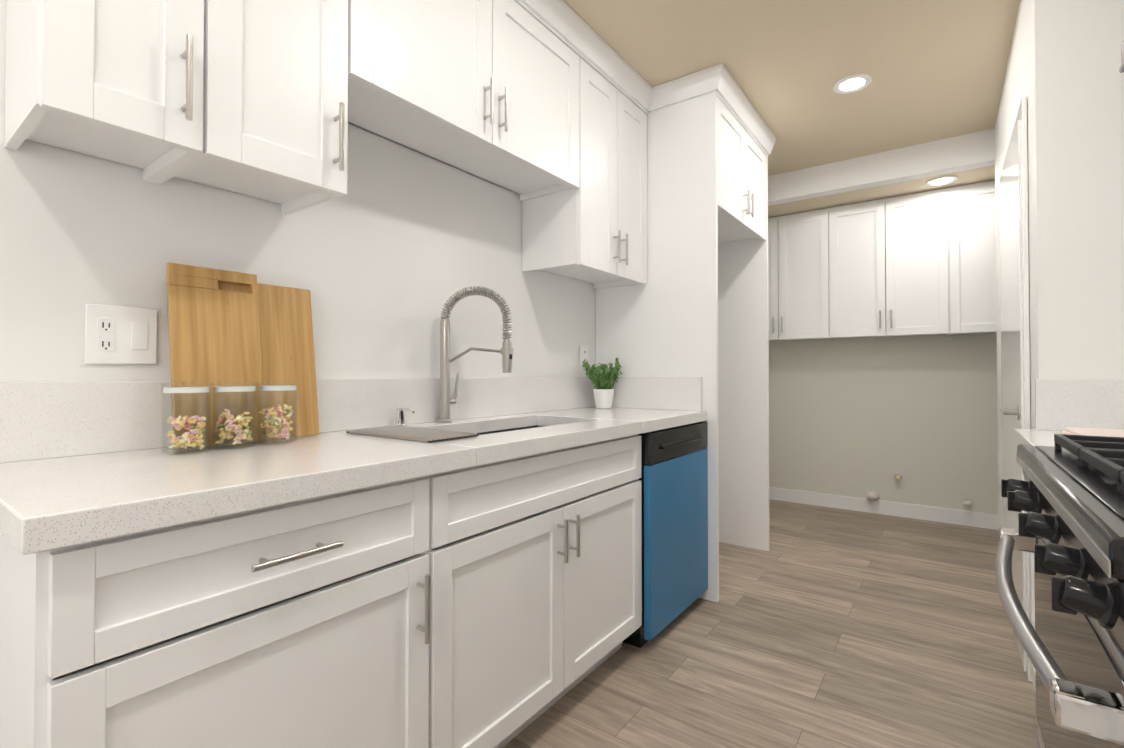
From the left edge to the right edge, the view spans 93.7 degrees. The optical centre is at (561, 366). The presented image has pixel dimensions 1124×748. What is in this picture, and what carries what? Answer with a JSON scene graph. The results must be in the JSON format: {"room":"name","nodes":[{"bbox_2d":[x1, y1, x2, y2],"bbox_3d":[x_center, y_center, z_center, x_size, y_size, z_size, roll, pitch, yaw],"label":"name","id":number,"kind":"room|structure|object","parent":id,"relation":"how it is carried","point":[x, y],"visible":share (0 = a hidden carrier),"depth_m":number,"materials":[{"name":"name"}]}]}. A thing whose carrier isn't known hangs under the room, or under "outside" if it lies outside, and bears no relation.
{"room":"kitchen","nodes":[
{"label":"kitchen","id":0,"kind":"room"},
{"bbox_2d":[0,0,595,381],"bbox_3d":[-0.439,-0.160,2.195,0.120,2.570,6.600,-1,-1,36],"label":"wall","id":1,"kind":"structure","parent":0,"point":[390,253],"depth_m":1.66,"materials":[{"name":"white paint"}]},
{"bbox_2d":[4,0,215,184],"bbox_3d":[-0.957,-0.924,1.110,0.328,0.930,0.252,-1,-1,36],"label":"upper cabinet","id":2,"kind":"object","parent":1,"relation":"attached to","point":[127,82],"depth_m":1.04,"materials":[{"name":"white wood"}]},
{"bbox_2d":[85,303,156,364],"bbox_3d":[-1.043,-0.075,1.251,0.010,0.138,0.135,-1,-1,36],"label":"electrical outlet plate","id":3,"kind":"object","parent":1,"relation":"attached to","point":[120,334],"visible":1,"depth_m":1.25,"materials":[{"name":"white plastic"}]},
{"bbox_2d":[180,0,359,214],"bbox_3d":[-0.785,-0.921,1.345,0.328,0.930,0.331,-1,-1,36],"label":"upper cabinet","id":4,"kind":"object","parent":1,"relation":"attached to","point":[268,100],"depth_m":1.28,"materials":[{"name":"white wood"}]},
{"bbox_2d":[360,0,583,271],"bbox_3d":[-0.370,-0.914,1.913,0.328,0.930,1.077,-1,-1,36],"label":"upper cabinet","id":5,"kind":"object","parent":1,"relation":"attached to","point":[487,90],"depth_m":1.87,"materials":[{"name":"white wood"}]},
{"bbox_2d":[580,345,587,366],"bbox_3d":[0.120,-0.059,2.845,0.010,0.115,0.072,-1,-1,36],"label":"electrical outlet plate","id":6,"kind":"object","parent":1,"relation":"attached to","point":[583,352],"visible":0.73,"depth_m":2.83,"materials":[{"name":"white plastic"}]},
{"bbox_2d":[550,57,647,288],"bbox_3d":[0.134,-0.905,2.604,0.328,0.930,0.632,-1,-1,36],"label":"upper cabinet","id":7,"kind":"object","parent":1,"relation":"attached to","point":[615,125],"depth_m":2.50,"materials":[{"name":"white wood"}]},
{"bbox_2d":[520,0,775,154],"bbox_3d":[0.117,-1.394,2.130,0.410,0.098,3.336,-1,-1,44],"label":"crown molding","id":8,"kind":"structure","parent":7,"relation":"attached to","point":[565,21],"depth_m":2.55,"materials":[{"name":"white wood"}]},
{"bbox_2d":[502,499,1036,747],"bbox_3d":[0.821,1.144,1.258,3.240,0.060,6.840,-1,-1,36],"label":"floor","id":9,"kind":"structure","parent":0,"point":[814,626],"depth_m":2.03,"materials":[{"name":"brown wood"}]},
{"bbox_2d":[0,473,439,747],"bbox_3d":[-0.745,0.678,1.135,0.618,0.868,0.655,-1,-1,36],"label":"base cabinet","id":10,"kind":"object","parent":9,"relation":"on","point":[314,622],"depth_m":0.90,"materials":[{"name":"white wood"}]},
{"bbox_2d":[440,434,641,747],"bbox_3d":[-0.241,0.687,1.825,0.618,0.868,1.053,-1,-1,36],"label":"base cabinet","id":11,"kind":"object","parent":9,"relation":"on","point":[495,605],"depth_m":1.53,"materials":[{"name":"white wood"}]},
{"bbox_2d":[0,377,706,554],"bbox_3d":[-0.246,0.147,1.804,0.642,0.212,2.352,-1,-1,36],"label":"countertop","id":12,"kind":"structure","parent":11,"relation":"on","point":[85,462],"depth_m":1.19,"materials":[{"name":"white stone"}]},
{"bbox_2d":[161,383,210,454],"bbox_3d":[-0.866,0.117,1.216,0.096,0.160,0.096,-1,-1,36],"label":"pasta jar","id":13,"kind":"object","parent":12,"relation":"on","point":[185,440],"visible":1,"depth_m":1.20,"materials":[{"name":"clear glass"}]},
{"bbox_2d":[212,382,256,449],"bbox_3d":[-0.806,0.118,1.298,0.096,0.160,0.096,-1,-1,36],"label":"pasta jar","id":14,"kind":"object","parent":12,"relation":"on","point":[230,426],"visible":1,"depth_m":1.28,"materials":[{"name":"clear glass"}]},
{"bbox_2d":[257,382,297,443],"bbox_3d":[-0.745,0.119,1.381,0.096,0.160,0.096,-1,-1,36],"label":"pasta jar","id":15,"kind":"object","parent":12,"relation":"on","point":[274,417],"visible":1,"depth_m":1.36,"materials":[{"name":"clear glass"}]},
{"bbox_2d":[395,408,413,425],"bbox_3d":[-0.538,0.172,1.805,0.092,0.066,0.042,-1,-1,36],"label":"soap dispenser","id":16,"kind":"object","parent":12,"relation":"on","point":[400,421],"visible":0.9,"depth_m":1.81,"materials":[{"name":"silver metal"}]},
{"bbox_2d":[346,425,543,442],"bbox_3d":[-0.234,0.371,1.866,0.392,0.351,0.932,-1,-1,36],"label":"sink","id":17,"kind":"object","parent":12,"relation":"in","point":[418,434],"visible":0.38,"depth_m":1.54,"materials":[{"name":"silver metal"}]},
{"bbox_2d":[437,286,513,422],"bbox_3d":[-0.326,-0.049,1.975,0.253,0.511,0.178,-1,-1,36],"label":"faucet","id":18,"kind":"object","parent":12,"relation":"on","point":[506,351],"visible":0.98,"depth_m":1.97,"materials":[{"name":"silver metal"}]},
{"bbox_2d":[582,358,621,408],"bbox_3d":[0.215,0.083,2.738,0.207,0.266,0.230,-1,-1,36],"label":"potted plant","id":19,"kind":"object","parent":12,"relation":"on","point":[603,391],"visible":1,"depth_m":2.73,"materials":[{"name":"green plant"}]},
{"bbox_2d":[622,422,707,647],"bbox_3d":[0.297,0.698,2.471,0.590,0.862,0.619,-1,-1,36],"label":"dishwasher","id":20,"kind":"object","parent":9,"relation":"on","point":[674,471],"visible":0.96,"depth_m":2.22,"materials":[{"name":"blue metal"}]},
{"bbox_2d":[596,91,769,601],"bbox_3d":[0.755,-0.113,3.108,0.723,2.500,0.926,-1,-1,36],"label":"surround","id":21,"kind":"object","parent":9,"relation":"on","point":[696,305],"visible":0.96,"depth_m":2.77,"materials":[{"name":"white wood"}]},
{"bbox_2d":[1023,480,1035,692],"bbox_3d":[1.589,0.680,1.298,0.675,0.868,0.634,-1,-1,36],"label":"base cabinet","id":22,"kind":"object","parent":9,"relation":"on","point":[1031,599],"visible":0.08,"depth_m":1.68,"materials":[{"name":"white wood"}]},
{"bbox_2d":[1013,379,1123,446],"bbox_3d":[1.589,0.141,1.304,0.673,0.212,0.634,-1,-1,36],"label":"countertop","id":23,"kind":"structure","parent":22,"relation":"on","point":[1061,405],"depth_m":1.65,"materials":[{"name":"white stone"}]},
{"bbox_2d":[1062,427,1123,436],"bbox_3d":[1.454,0.180,1.255,0.360,0.034,0.280,-1,-1,36],"label":"towel","id":24,"kind":"object","parent":23,"relation":"on","point":[1094,432],"visible":0.25,"depth_m":1.34,"materials":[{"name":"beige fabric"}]},
{"bbox_2d":[995,434,1123,747],"bbox_3d":[1.092,0.622,0.708,0.778,0.970,0.900,-1,-1,36],"label":"range","id":25,"kind":"object","parent":9,"relation":"on","point":[1067,495],"visible":1,"depth_m":0.75,"materials":[{"name":"silver metal"}]},
{"bbox_2d":[563,0,1019,175],"bbox_3d":[0.568,-1.510,0.944,3.240,0.100,5.980,-1,-1,36],"label":"ceiling","id":26,"kind":"structure","parent":0,"point":[935,70],"depth_m":2.46,"materials":[{"name":"beige paint"}]},
{"bbox_2d":[833,74,871,93],"bbox_3d":[1.472,-1.434,2.673,0.176,0.008,0.176,-1,-1,36],"label":"recessed light","id":27,"kind":"object","parent":26,"relation":"in","point":[852,83],"visible":1,"depth_m":2.67,"materials":[{"name":"white"}]},
{"bbox_2d":[768,165,994,217],"bbox_3d":[2.614,-1.383,3.745,3.240,0.285,0.760,-1,-1,36],"label":"ceiling","id":28,"kind":"structure","parent":0,"point":[974,176],"depth_m":3.75,"materials":[{"name":"beige paint"}]},
{"bbox_2d":[926,175,957,185],"bbox_3d":[2.529,-1.239,3.508,0.176,0.008,0.176,-1,-1,36],"label":"recessed light","id":29,"kind":"object","parent":28,"relation":"in","point":[941,180],"visible":0.98,"depth_m":3.50,"materials":[{"name":"white"}]},
{"bbox_2d":[768,128,994,205],"bbox_3d":[2.360,-1.335,3.397,3.000,0.190,0.100,-1,-1,36],"label":"header beam","id":30,"kind":"structure","parent":0,"point":[955,154],"depth_m":3.49,"materials":[{"name":"white paint"}]},
{"bbox_2d":[769,332,998,514],"bbox_3d":[2.803,-0.137,3.988,3.240,2.570,0.120,-1,-1,36],"label":"wall","id":31,"kind":"structure","parent":0,"point":[858,417],"depth_m":4.09,"materials":[{"name":"white paint"}]},
{"bbox_2d":[865,491,878,500],"bbox_3d":[2.425,1.009,4.118,0.100,0.080,0.090,-1,-1,36],"label":"valve","id":32,"kind":"object","parent":31,"relation":"attached to","point":[871,496],"depth_m":4.09,"materials":[{"name":"beige plastic"}]},
{"bbox_2d":[768,180,996,340],"bbox_3d":[2.397,-0.727,3.988,2.347,1.009,0.365,-1,-1,36],"label":"upper cabinet","id":33,"kind":"object","parent":31,"relation":"attached to","point":[922,263],"visible":0.52,"depth_m":3.83,"materials":[{"name":"white wood"}]},
{"bbox_2d":[769,487,998,529],"bbox_3d":[2.764,1.095,3.919,3.000,0.105,0.013,-1,-1,36],"label":"baseboard","id":34,"kind":"structure","parent":31,"relation":"attached to","point":[959,517],"depth_m":4.07,"materials":[{"name":"white wood"}]},
{"bbox_2d":[894,473,902,480],"bbox_3d":[2.569,0.848,4.029,0.060,0.060,0.065,-1,-1,36],"label":"valve","id":35,"kind":"object","parent":31,"relation":"attached to","point":[898,477],"depth_m":4.04,"materials":[{"name":"gold plastic"}]},
{"bbox_2d":[963,500,971,506],"bbox_3d":[2.904,0.975,3.774,0.048,0.045,0.080,-1,-1,36],"label":"valve","id":36,"kind":"object","parent":31,"relation":"attached to","point":[967,503],"depth_m":3.75,"materials":[{"name":"beige plastic"}]},
{"bbox_2d":[995,0,1123,527],"bbox_3d":[2.599,-0.161,2.057,1.290,2.570,1.760,-1,-1,36],"label":"wall block","id":37,"kind":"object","parent":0,"point":[1064,75],"visible":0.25,"depth_m":1.68,"materials":[{"name":"white paint"}]},
{"bbox_2d":[999,96,1031,681],"bbox_3d":[1.937,0.077,2.302,0.068,2.100,0.980,-1,-1,36],"label":"closet door","id":38,"kind":"structure","parent":37,"relation":"attached to","point":[1014,294],"depth_m":2.07,"materials":[{"name":"white wood"}]},
{"bbox_3d":[0.892,-0.191,-0.324,0.120,2.570,4.100,-1,-1,36],"label":"wall","id":39,"kind":"structure","parent":0,"visible":0},
{"bbox_2d":[1119,41,1123,72],"bbox_3d":[1.171,-1.054,0.634,0.541,0.813,0.900,-1,-1,36],"label":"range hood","id":40,"kind":"object","parent":39,"relation":"attached to","point":[1121,69],"visible":1,"depth_m":1.14,"materials":[{"name":"silver metal"}]}
]}

